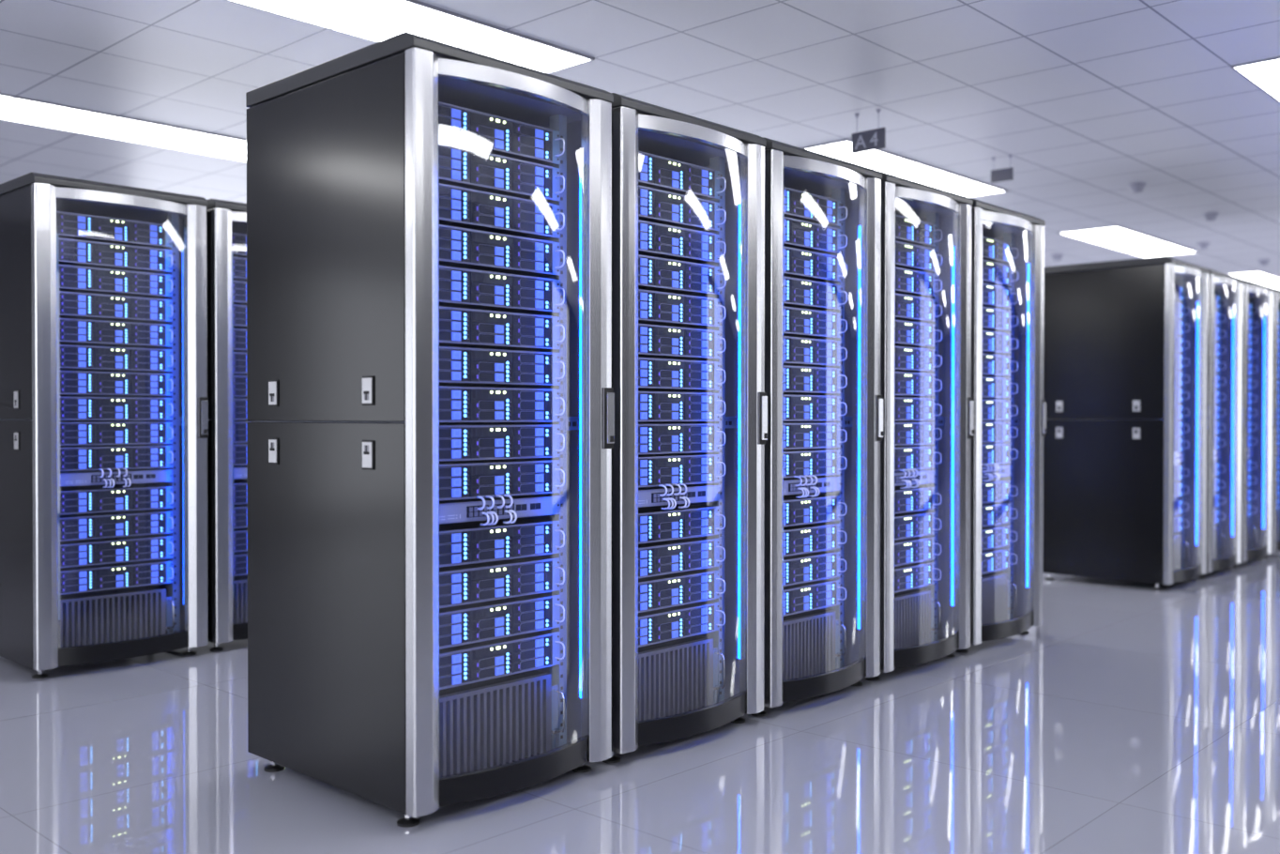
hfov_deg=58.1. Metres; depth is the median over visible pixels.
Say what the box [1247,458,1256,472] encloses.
server
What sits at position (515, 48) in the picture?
diffuser
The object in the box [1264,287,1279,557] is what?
tall cabinet
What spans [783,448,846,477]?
server
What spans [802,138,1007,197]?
recessed light
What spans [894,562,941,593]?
server
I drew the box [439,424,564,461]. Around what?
server
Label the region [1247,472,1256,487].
server
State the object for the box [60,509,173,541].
server
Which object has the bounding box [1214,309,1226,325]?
server
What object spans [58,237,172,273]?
server
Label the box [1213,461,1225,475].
server
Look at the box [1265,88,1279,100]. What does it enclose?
diffuser
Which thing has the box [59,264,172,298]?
server
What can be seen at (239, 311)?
server
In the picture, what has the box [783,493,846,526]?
server
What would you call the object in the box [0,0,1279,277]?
ceiling
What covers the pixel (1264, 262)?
smoke detector
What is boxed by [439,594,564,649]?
server
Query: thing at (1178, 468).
server
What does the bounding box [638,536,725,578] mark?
server
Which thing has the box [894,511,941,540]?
server
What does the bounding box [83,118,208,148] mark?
diffuser
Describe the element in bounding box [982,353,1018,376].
server
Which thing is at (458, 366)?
server
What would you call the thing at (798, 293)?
server
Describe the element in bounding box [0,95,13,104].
diffuser
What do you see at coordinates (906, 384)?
server
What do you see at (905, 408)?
server
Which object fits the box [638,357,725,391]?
server
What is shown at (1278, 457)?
server
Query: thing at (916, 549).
server
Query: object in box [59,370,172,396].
server
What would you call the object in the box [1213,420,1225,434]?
server
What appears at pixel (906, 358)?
server
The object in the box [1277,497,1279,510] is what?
server
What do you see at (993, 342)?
server
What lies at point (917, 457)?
server
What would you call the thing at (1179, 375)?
server
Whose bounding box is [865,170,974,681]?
tall cabinet
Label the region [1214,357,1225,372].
server
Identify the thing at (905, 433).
server
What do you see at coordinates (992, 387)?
server
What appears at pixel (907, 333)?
server
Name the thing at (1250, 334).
server
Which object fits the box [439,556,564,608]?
server
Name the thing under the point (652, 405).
server
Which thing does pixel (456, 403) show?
server
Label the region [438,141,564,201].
server
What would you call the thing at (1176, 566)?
grille
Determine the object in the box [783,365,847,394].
server
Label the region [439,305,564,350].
server
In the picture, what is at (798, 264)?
server
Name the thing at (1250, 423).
server
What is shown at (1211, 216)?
smoke detector
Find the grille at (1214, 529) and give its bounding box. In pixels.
[1213,528,1216,558]
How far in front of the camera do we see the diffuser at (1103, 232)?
10.34 m
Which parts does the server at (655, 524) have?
pull handle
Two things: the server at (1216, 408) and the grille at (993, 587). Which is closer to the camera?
the grille at (993, 587)
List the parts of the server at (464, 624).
pull handle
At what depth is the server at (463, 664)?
3.37 m
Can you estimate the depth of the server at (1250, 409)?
8.83 m
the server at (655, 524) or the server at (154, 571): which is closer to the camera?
the server at (655, 524)
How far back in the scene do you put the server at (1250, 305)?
8.81 m
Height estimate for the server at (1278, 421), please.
0.100 m
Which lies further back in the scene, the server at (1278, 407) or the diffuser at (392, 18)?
the server at (1278, 407)
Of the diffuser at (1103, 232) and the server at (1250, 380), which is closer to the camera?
the server at (1250, 380)
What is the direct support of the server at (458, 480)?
in the tall cabinet at (342, 275)
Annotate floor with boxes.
[0,550,1279,853]
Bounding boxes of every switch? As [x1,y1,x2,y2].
[59,467,172,487]
[233,465,247,479]
[439,494,560,525]
[638,483,719,509]
[783,474,840,498]
[894,468,935,488]
[981,463,1011,481]
[1173,451,1184,464]
[1213,449,1220,461]
[1247,447,1251,457]
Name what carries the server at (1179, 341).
in the tall cabinet at (1109, 350)
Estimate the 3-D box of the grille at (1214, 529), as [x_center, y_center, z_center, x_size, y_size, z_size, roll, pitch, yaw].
[3.977,0.840,8.109,0.023,0.224,0.424,1,1,43]
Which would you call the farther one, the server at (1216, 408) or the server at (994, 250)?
the server at (1216, 408)
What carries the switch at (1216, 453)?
in the tall cabinet at (1230, 288)
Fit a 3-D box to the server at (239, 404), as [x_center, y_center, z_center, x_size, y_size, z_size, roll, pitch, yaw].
[-2.003,-0.088,5.842,0.658,0.100,0.538,1,1,43]
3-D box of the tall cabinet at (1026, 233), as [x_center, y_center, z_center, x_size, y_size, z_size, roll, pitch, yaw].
[1.477,-0.007,5.825,0.896,2.099,0.749,1,1,43]
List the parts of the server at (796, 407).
pull handle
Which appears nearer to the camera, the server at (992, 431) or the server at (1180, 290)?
the server at (992, 431)
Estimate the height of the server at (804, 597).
0.100 m
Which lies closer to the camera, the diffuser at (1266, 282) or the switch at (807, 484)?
the switch at (807, 484)
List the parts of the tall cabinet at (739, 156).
panel, panel, post, ventilation panel, rail, rail, mounting rail, pull handle, post, door handle, handle lever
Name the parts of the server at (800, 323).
pull handle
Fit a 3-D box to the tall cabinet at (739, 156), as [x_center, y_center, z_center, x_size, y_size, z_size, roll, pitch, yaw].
[-0.115,0.007,4.119,0.897,2.100,0.750,1,1,43]
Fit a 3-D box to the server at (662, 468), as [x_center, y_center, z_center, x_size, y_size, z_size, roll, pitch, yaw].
[-0.111,0.147,4.110,0.658,0.100,0.538,1,1,43]
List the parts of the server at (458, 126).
pull handle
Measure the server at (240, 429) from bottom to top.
0.100 m
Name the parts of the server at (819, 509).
pull handle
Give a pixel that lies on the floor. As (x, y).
(1136, 718)
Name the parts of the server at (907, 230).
pull handle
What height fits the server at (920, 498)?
0.100 m
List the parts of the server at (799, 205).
pull handle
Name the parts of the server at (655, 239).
pull handle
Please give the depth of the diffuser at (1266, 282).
14.17 m
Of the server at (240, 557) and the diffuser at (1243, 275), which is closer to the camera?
the server at (240, 557)
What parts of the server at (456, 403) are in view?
pull handle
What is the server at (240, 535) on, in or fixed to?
in the tall cabinet at (224, 218)
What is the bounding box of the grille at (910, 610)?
[894,594,927,648]
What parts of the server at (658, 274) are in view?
pull handle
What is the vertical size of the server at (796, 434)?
0.100 m
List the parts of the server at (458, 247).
pull handle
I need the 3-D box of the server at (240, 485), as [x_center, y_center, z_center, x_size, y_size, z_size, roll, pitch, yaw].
[-2.003,0.316,5.846,0.658,0.100,0.538,1,1,43]
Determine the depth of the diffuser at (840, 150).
7.19 m
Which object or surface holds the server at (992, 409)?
in the tall cabinet at (1026, 233)
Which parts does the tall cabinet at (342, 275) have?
panel, panel, post, ventilation panel, rail, rail, mounting rail, pull handle, post, door handle, handle lever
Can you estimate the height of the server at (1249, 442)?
0.100 m
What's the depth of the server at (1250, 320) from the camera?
8.82 m
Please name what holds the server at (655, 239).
in the tall cabinet at (739, 156)
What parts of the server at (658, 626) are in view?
pull handle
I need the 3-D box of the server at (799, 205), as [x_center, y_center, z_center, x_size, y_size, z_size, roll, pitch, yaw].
[0.420,-0.865,4.670,0.658,0.100,0.538,1,1,43]
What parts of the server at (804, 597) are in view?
pull handle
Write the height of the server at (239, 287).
0.100 m
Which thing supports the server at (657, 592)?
in the tall cabinet at (739, 156)
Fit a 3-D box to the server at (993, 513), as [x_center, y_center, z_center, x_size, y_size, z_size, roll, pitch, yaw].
[1.481,0.432,5.818,0.658,0.100,0.538,1,1,43]
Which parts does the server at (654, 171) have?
pull handle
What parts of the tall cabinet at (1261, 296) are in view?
post, mounting rail, ventilation panel, pull handle, rail, rail, glass pane, post, handle lever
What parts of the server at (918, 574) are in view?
pull handle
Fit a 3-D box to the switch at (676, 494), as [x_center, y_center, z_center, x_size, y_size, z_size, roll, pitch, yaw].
[0.099,0.240,3.373,0.706,0.086,0.854,1,1,43]
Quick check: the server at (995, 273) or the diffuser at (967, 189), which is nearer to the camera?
the server at (995, 273)
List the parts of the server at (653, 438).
pull handle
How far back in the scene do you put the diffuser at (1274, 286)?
14.58 m
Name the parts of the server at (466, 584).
pull handle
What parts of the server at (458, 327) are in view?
pull handle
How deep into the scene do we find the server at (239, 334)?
5.51 m
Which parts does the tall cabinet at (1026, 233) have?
post, ventilation panel, rail, rail, mounting rail, pull handle, glass pane, post, door handle, handle lever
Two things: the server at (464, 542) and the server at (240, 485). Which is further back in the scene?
the server at (240, 485)
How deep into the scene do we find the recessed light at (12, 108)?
6.57 m
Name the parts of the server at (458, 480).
pull handle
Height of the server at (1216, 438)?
0.100 m
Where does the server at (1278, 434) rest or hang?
in the tall cabinet at (1276, 298)
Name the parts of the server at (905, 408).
pull handle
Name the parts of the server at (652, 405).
pull handle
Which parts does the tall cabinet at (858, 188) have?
post, ventilation panel, rail, rail, mounting rail, pull handle, post, door handle, handle lever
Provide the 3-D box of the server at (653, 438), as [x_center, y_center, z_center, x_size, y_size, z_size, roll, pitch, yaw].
[-0.111,0.038,4.109,0.658,0.100,0.538,1,1,43]
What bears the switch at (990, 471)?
in the tall cabinet at (1026, 233)
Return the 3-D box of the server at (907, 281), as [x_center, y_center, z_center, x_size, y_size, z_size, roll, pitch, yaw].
[0.951,-0.644,5.240,0.658,0.100,0.538,1,1,43]
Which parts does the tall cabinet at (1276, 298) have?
post, ventilation panel, mounting rail, rail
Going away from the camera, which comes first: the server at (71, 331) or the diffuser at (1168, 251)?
the server at (71, 331)
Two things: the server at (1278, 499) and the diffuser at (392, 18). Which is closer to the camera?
the diffuser at (392, 18)
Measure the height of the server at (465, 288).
0.100 m
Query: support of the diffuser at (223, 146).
attached to the recessed light at (12, 108)
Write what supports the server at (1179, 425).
in the tall cabinet at (1109, 350)
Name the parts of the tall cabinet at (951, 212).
post, ventilation panel, rail, rail, mounting rail, pull handle, post, door handle, handle lever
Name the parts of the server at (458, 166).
pull handle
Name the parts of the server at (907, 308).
pull handle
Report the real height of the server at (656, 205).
0.100 m
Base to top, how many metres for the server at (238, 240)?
0.100 m
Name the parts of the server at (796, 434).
pull handle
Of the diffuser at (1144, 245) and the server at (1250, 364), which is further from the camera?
the diffuser at (1144, 245)
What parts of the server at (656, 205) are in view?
pull handle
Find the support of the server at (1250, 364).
in the tall cabinet at (1261, 296)
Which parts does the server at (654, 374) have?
pull handle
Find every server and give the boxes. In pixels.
[56,211,172,248]
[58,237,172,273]
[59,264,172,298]
[59,290,172,322]
[59,318,172,348]
[59,344,172,372]
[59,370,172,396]
[59,396,173,420]
[59,421,173,445]
[59,444,173,471]
[60,483,173,515]
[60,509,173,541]
[60,534,173,567]
[60,559,173,594]
[231,232,246,258]
[233,257,246,281]
[233,280,246,304]
[233,304,246,329]
[233,328,246,352]
[233,351,246,375]
[233,375,246,398]
[233,398,246,419]
[233,421,250,442]
[233,441,247,465]
[233,478,247,504]
[233,503,247,528]
[233,527,247,551]
[234,550,247,576]
[438,101,564,164]
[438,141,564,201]
[438,182,564,239]
[438,224,564,276]
[438,265,564,314]
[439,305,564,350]
[439,346,564,387]
[439,386,564,422]
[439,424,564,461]
[439,458,564,500]
[439,518,564,567]
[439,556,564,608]
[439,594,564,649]
[439,630,564,689]
[638,151,725,199]
[638,184,725,231]
[638,219,725,263]
[638,254,725,295]
[638,289,725,328]
[638,323,725,359]
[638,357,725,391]
[638,391,725,421]
[638,423,725,454]
[638,453,725,487]
[638,503,725,544]
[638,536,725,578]
[638,569,725,612]
[638,601,725,647]
[783,186,847,226]
[783,216,847,254]
[783,246,847,282]
[783,276,847,310]
[783,306,847,338]
[783,335,847,366]
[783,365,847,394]
[783,394,846,420]
[783,422,846,449]
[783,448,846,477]
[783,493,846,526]
[783,522,846,556]
[783,550,846,586]
[783,579,846,616]
[894,371,942,396]
[894,396,941,420]
[894,422,941,445]
[894,445,941,471]
[894,486,941,514]
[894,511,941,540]
[894,536,941,566]
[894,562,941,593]
[895,213,942,246]
[895,240,942,272]
[895,266,942,296]
[895,293,942,321]
[895,320,942,347]
[895,346,942,371]
[981,442,1018,465]
[981,479,1017,503]
[981,502,1017,527]
[981,524,1017,550]
[981,548,1017,574]
[982,236,1018,263]
[982,259,1018,286]
[982,282,1018,308]
[982,306,1018,331]
[982,330,1018,353]
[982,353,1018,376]
[982,376,1018,397]
[982,399,1018,420]
[982,421,1018,442]
[1173,352,1189,369]
[1173,370,1189,386]
[1173,387,1189,402]
[1173,404,1189,419]
[1173,420,1188,435]
[1173,437,1188,452]
[1173,464,1188,480]
[1173,481,1188,498]
[1173,498,1188,515]
[1173,515,1188,532]
[1174,284,1189,301]
[1174,301,1189,318]
[1174,318,1189,335]
[1174,335,1189,352]
[1213,373,1225,388]
[1213,389,1225,403]
[1213,405,1225,419]
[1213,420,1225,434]
[1213,435,1225,449]
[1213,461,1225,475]
[1213,476,1225,491]
[1213,492,1225,507]
[1213,508,1225,523]
[1214,293,1226,309]
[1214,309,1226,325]
[1214,325,1226,340]
[1214,341,1225,356]
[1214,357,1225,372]
[1247,434,1257,447]
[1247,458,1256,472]
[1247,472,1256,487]
[1247,487,1256,502]
[1247,502,1256,517]
[1248,302,1257,316]
[1248,317,1257,331]
[1248,332,1257,346]
[1248,347,1257,360]
[1248,362,1257,375]
[1248,377,1257,390]
[1248,391,1257,404]
[1248,406,1257,419]
[1248,420,1257,433]
[1277,393,1279,405]
[1277,406,1279,418]
[1277,420,1279,432]
[1277,433,1279,445]
[1277,456,1279,468]
[1277,470,1279,482]
[1277,484,1279,496]
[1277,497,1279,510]
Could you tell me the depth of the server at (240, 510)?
5.52 m
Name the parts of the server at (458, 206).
pull handle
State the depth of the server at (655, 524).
3.96 m
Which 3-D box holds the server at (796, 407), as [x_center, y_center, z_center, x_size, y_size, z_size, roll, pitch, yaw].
[0.420,-0.076,4.676,0.658,0.100,0.538,1,1,43]
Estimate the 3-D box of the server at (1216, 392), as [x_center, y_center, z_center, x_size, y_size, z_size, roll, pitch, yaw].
[3.784,-0.218,8.296,0.658,0.100,0.538,1,1,43]
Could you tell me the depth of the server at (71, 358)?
5.09 m
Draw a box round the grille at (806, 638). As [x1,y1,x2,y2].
[783,615,830,680]
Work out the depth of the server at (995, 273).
5.69 m
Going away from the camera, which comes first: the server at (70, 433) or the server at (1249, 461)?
the server at (70, 433)
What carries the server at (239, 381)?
in the tall cabinet at (224, 218)
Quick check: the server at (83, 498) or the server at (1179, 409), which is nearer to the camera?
the server at (83, 498)
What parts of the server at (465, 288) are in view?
pull handle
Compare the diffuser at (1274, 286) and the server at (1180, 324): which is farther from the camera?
the diffuser at (1274, 286)
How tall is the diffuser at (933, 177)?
0.006 m
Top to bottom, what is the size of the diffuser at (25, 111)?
0.006 m
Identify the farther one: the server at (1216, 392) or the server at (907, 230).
the server at (1216, 392)
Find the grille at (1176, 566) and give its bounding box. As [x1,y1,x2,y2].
[1173,536,1179,569]
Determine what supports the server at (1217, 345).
in the tall cabinet at (1230, 288)
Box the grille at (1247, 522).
[1247,521,1249,548]
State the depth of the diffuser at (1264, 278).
13.79 m
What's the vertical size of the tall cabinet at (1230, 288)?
2.099 m
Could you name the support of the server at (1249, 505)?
in the tall cabinet at (1261, 296)
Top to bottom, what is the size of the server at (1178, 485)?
0.100 m
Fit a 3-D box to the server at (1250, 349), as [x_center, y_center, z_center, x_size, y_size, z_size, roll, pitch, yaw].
[4.315,-0.560,8.862,0.658,0.100,0.538,1,1,43]
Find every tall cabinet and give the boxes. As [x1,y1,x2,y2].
[0,172,208,678]
[206,198,250,651]
[245,31,614,827]
[602,92,767,762]
[750,137,883,716]
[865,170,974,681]
[955,198,1046,653]
[1043,256,1210,590]
[1197,267,1245,578]
[1234,277,1275,566]
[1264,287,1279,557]
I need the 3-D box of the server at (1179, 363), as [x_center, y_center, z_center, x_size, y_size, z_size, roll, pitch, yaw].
[3.254,-0.437,7.725,0.658,0.100,0.538,1,1,43]
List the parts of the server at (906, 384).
pull handle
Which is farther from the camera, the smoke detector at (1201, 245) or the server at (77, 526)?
the smoke detector at (1201, 245)
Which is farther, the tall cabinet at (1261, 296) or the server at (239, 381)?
the tall cabinet at (1261, 296)
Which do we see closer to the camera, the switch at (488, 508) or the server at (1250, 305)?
the switch at (488, 508)
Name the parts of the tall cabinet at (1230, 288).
post, mounting rail, ventilation panel, pull handle, rail, rail, glass pane, post, door handle, handle lever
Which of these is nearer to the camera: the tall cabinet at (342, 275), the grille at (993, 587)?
the tall cabinet at (342, 275)
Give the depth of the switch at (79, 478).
5.08 m
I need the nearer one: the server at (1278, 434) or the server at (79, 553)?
the server at (79, 553)
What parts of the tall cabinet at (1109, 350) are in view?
panel, panel, post, ventilation panel, mounting rail, pull handle, rail, rail, glass pane, post, door handle, handle lever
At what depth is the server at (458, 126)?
3.35 m
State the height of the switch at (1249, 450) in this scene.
0.086 m
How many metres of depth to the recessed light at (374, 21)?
4.87 m
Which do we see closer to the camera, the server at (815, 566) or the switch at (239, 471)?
the server at (815, 566)
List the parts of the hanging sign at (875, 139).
rod, panel, rod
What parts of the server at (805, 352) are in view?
pull handle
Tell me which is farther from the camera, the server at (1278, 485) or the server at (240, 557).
the server at (1278, 485)
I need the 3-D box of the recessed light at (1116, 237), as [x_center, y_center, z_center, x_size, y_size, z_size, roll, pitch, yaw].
[4.669,-1.746,10.936,0.528,0.010,2.124,1,1,43]
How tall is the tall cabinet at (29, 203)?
2.100 m
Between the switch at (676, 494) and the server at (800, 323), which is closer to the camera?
the switch at (676, 494)
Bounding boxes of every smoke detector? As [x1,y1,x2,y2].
[1051,254,1063,260]
[1128,182,1146,192]
[1196,242,1210,249]
[1203,212,1219,220]
[1257,259,1269,265]
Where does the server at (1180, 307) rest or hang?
in the tall cabinet at (1109, 350)
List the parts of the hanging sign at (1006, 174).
panel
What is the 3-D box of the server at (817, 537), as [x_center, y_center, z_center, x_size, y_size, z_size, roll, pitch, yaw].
[0.420,0.442,4.681,0.658,0.100,0.538,1,1,43]
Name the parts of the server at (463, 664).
pull handle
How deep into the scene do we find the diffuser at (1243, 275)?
13.42 m
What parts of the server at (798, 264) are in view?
pull handle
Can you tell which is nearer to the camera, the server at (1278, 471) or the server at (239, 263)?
the server at (239, 263)
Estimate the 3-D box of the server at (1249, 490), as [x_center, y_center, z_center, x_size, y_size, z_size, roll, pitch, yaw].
[4.314,0.521,8.871,0.658,0.100,0.538,1,1,43]
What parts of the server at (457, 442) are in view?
pull handle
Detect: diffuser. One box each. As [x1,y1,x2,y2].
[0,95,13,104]
[0,98,116,132]
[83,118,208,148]
[174,135,246,161]
[232,0,396,28]
[333,0,502,46]
[462,32,589,73]
[806,141,890,162]
[853,155,931,175]
[896,168,970,186]
[933,181,1003,197]
[1062,227,1135,239]
[1084,234,1156,245]
[1107,241,1176,251]
[1127,246,1194,257]
[1230,272,1268,278]
[1234,59,1279,90]
[1244,275,1279,282]
[1257,280,1279,285]
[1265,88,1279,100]
[1269,285,1279,289]
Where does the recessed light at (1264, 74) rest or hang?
in the ceiling
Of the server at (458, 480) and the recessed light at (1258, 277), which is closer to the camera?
the server at (458, 480)
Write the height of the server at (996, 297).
0.100 m
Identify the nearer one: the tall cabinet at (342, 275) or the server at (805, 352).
the tall cabinet at (342, 275)
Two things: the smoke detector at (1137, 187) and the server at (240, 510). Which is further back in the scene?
the smoke detector at (1137, 187)
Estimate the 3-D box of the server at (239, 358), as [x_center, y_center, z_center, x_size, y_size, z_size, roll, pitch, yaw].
[-2.003,-0.310,5.840,0.658,0.100,0.538,1,1,43]
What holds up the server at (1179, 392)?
in the tall cabinet at (1109, 350)
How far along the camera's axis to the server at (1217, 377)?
8.23 m
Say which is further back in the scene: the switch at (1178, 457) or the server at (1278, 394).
the server at (1278, 394)
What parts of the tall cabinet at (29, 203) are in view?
panel, panel, post, ventilation panel, rail, rail, pull handle, mounting rail, post, door handle, handle lever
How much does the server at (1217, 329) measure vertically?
0.100 m
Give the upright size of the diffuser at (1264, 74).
0.006 m
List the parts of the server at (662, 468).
pull handle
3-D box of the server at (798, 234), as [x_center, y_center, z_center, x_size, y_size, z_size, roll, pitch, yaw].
[0.420,-0.752,4.670,0.658,0.100,0.538,1,1,43]
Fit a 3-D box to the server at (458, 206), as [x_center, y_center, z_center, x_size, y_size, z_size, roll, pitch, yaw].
[-0.641,-0.629,3.534,0.658,0.100,0.538,1,1,43]
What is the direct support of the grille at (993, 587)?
attached to the tall cabinet at (1026, 233)
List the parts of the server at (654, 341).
pull handle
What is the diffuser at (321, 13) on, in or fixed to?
attached to the recessed light at (374, 21)
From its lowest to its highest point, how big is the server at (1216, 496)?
0.100 m
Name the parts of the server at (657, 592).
pull handle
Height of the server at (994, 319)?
0.100 m
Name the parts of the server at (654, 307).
pull handle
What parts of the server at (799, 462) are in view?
pull handle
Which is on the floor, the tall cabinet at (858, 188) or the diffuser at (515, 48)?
the tall cabinet at (858, 188)
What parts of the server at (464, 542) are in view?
pull handle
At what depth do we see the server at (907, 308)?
5.11 m
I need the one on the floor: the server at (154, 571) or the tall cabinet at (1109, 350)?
the tall cabinet at (1109, 350)
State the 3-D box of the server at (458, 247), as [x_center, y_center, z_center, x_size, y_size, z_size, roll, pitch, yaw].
[-0.641,-0.515,3.535,0.658,0.100,0.538,1,1,43]
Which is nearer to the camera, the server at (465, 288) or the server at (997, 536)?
the server at (465, 288)
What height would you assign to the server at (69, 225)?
0.100 m
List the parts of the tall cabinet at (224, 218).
panel, panel, post, rail, ventilation panel, rail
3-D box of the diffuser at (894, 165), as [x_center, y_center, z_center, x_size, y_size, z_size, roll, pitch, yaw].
[1.590,-1.719,7.636,0.502,0.006,0.521,1,1,43]
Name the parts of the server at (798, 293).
pull handle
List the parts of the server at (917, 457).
pull handle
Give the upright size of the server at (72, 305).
0.100 m
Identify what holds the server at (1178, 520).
in the tall cabinet at (1109, 350)
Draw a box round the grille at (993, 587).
[981,576,1005,624]
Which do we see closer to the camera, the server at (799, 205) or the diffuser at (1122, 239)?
the server at (799, 205)
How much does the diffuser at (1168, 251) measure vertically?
0.006 m
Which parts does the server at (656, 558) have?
pull handle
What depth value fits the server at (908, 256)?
5.11 m
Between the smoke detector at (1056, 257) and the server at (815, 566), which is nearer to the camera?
the server at (815, 566)
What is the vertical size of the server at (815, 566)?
0.100 m
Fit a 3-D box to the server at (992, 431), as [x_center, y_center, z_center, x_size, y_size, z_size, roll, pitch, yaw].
[1.481,0.023,5.815,0.658,0.100,0.538,1,1,43]
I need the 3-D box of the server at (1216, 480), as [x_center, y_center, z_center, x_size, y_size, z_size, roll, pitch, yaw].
[3.784,0.411,8.302,0.658,0.100,0.538,1,1,43]
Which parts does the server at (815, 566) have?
pull handle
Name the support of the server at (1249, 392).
in the tall cabinet at (1261, 296)
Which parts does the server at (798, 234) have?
pull handle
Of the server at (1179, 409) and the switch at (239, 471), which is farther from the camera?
the server at (1179, 409)
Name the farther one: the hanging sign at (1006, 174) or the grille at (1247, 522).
the grille at (1247, 522)
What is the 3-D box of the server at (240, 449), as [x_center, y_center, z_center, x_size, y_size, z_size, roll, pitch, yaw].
[-2.003,0.130,5.844,0.658,0.100,0.538,1,1,43]
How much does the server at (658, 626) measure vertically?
0.100 m
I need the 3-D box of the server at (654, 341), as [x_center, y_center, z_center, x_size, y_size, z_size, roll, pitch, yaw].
[-0.111,-0.293,4.106,0.658,0.100,0.538,1,1,43]
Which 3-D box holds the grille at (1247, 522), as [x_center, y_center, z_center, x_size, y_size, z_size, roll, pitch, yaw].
[4.508,0.835,8.678,0.023,0.224,0.424,1,1,43]
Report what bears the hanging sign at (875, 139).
hanging from the ceiling
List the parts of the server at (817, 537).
pull handle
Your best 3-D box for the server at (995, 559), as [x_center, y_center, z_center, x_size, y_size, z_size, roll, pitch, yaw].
[1.481,0.660,5.820,0.658,0.100,0.538,1,1,43]
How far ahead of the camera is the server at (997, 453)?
5.71 m
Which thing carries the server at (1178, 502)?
in the tall cabinet at (1109, 350)
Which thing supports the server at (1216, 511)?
in the tall cabinet at (1230, 288)
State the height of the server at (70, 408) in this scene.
0.100 m
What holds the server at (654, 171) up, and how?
in the tall cabinet at (739, 156)
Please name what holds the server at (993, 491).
in the tall cabinet at (1026, 233)
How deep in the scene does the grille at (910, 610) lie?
5.10 m
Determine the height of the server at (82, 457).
0.100 m
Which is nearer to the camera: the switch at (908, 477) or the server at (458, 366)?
the server at (458, 366)
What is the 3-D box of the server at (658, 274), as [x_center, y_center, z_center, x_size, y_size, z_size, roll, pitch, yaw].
[-0.110,-0.520,4.104,0.658,0.100,0.538,1,1,43]
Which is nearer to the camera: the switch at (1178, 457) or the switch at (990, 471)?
the switch at (990, 471)
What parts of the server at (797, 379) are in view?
pull handle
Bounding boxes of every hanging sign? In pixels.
[852,108,885,153]
[990,154,1013,182]
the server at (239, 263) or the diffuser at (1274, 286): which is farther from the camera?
the diffuser at (1274, 286)
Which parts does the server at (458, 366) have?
pull handle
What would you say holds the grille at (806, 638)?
attached to the tall cabinet at (858, 188)
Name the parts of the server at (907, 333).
pull handle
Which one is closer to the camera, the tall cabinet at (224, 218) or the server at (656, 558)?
the server at (656, 558)
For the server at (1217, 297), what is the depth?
8.24 m
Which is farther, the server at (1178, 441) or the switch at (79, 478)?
the server at (1178, 441)
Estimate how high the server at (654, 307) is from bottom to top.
0.100 m
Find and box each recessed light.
[0,92,246,162]
[225,0,594,74]
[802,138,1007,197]
[1058,226,1198,257]
[1228,271,1279,289]
[1230,56,1279,103]

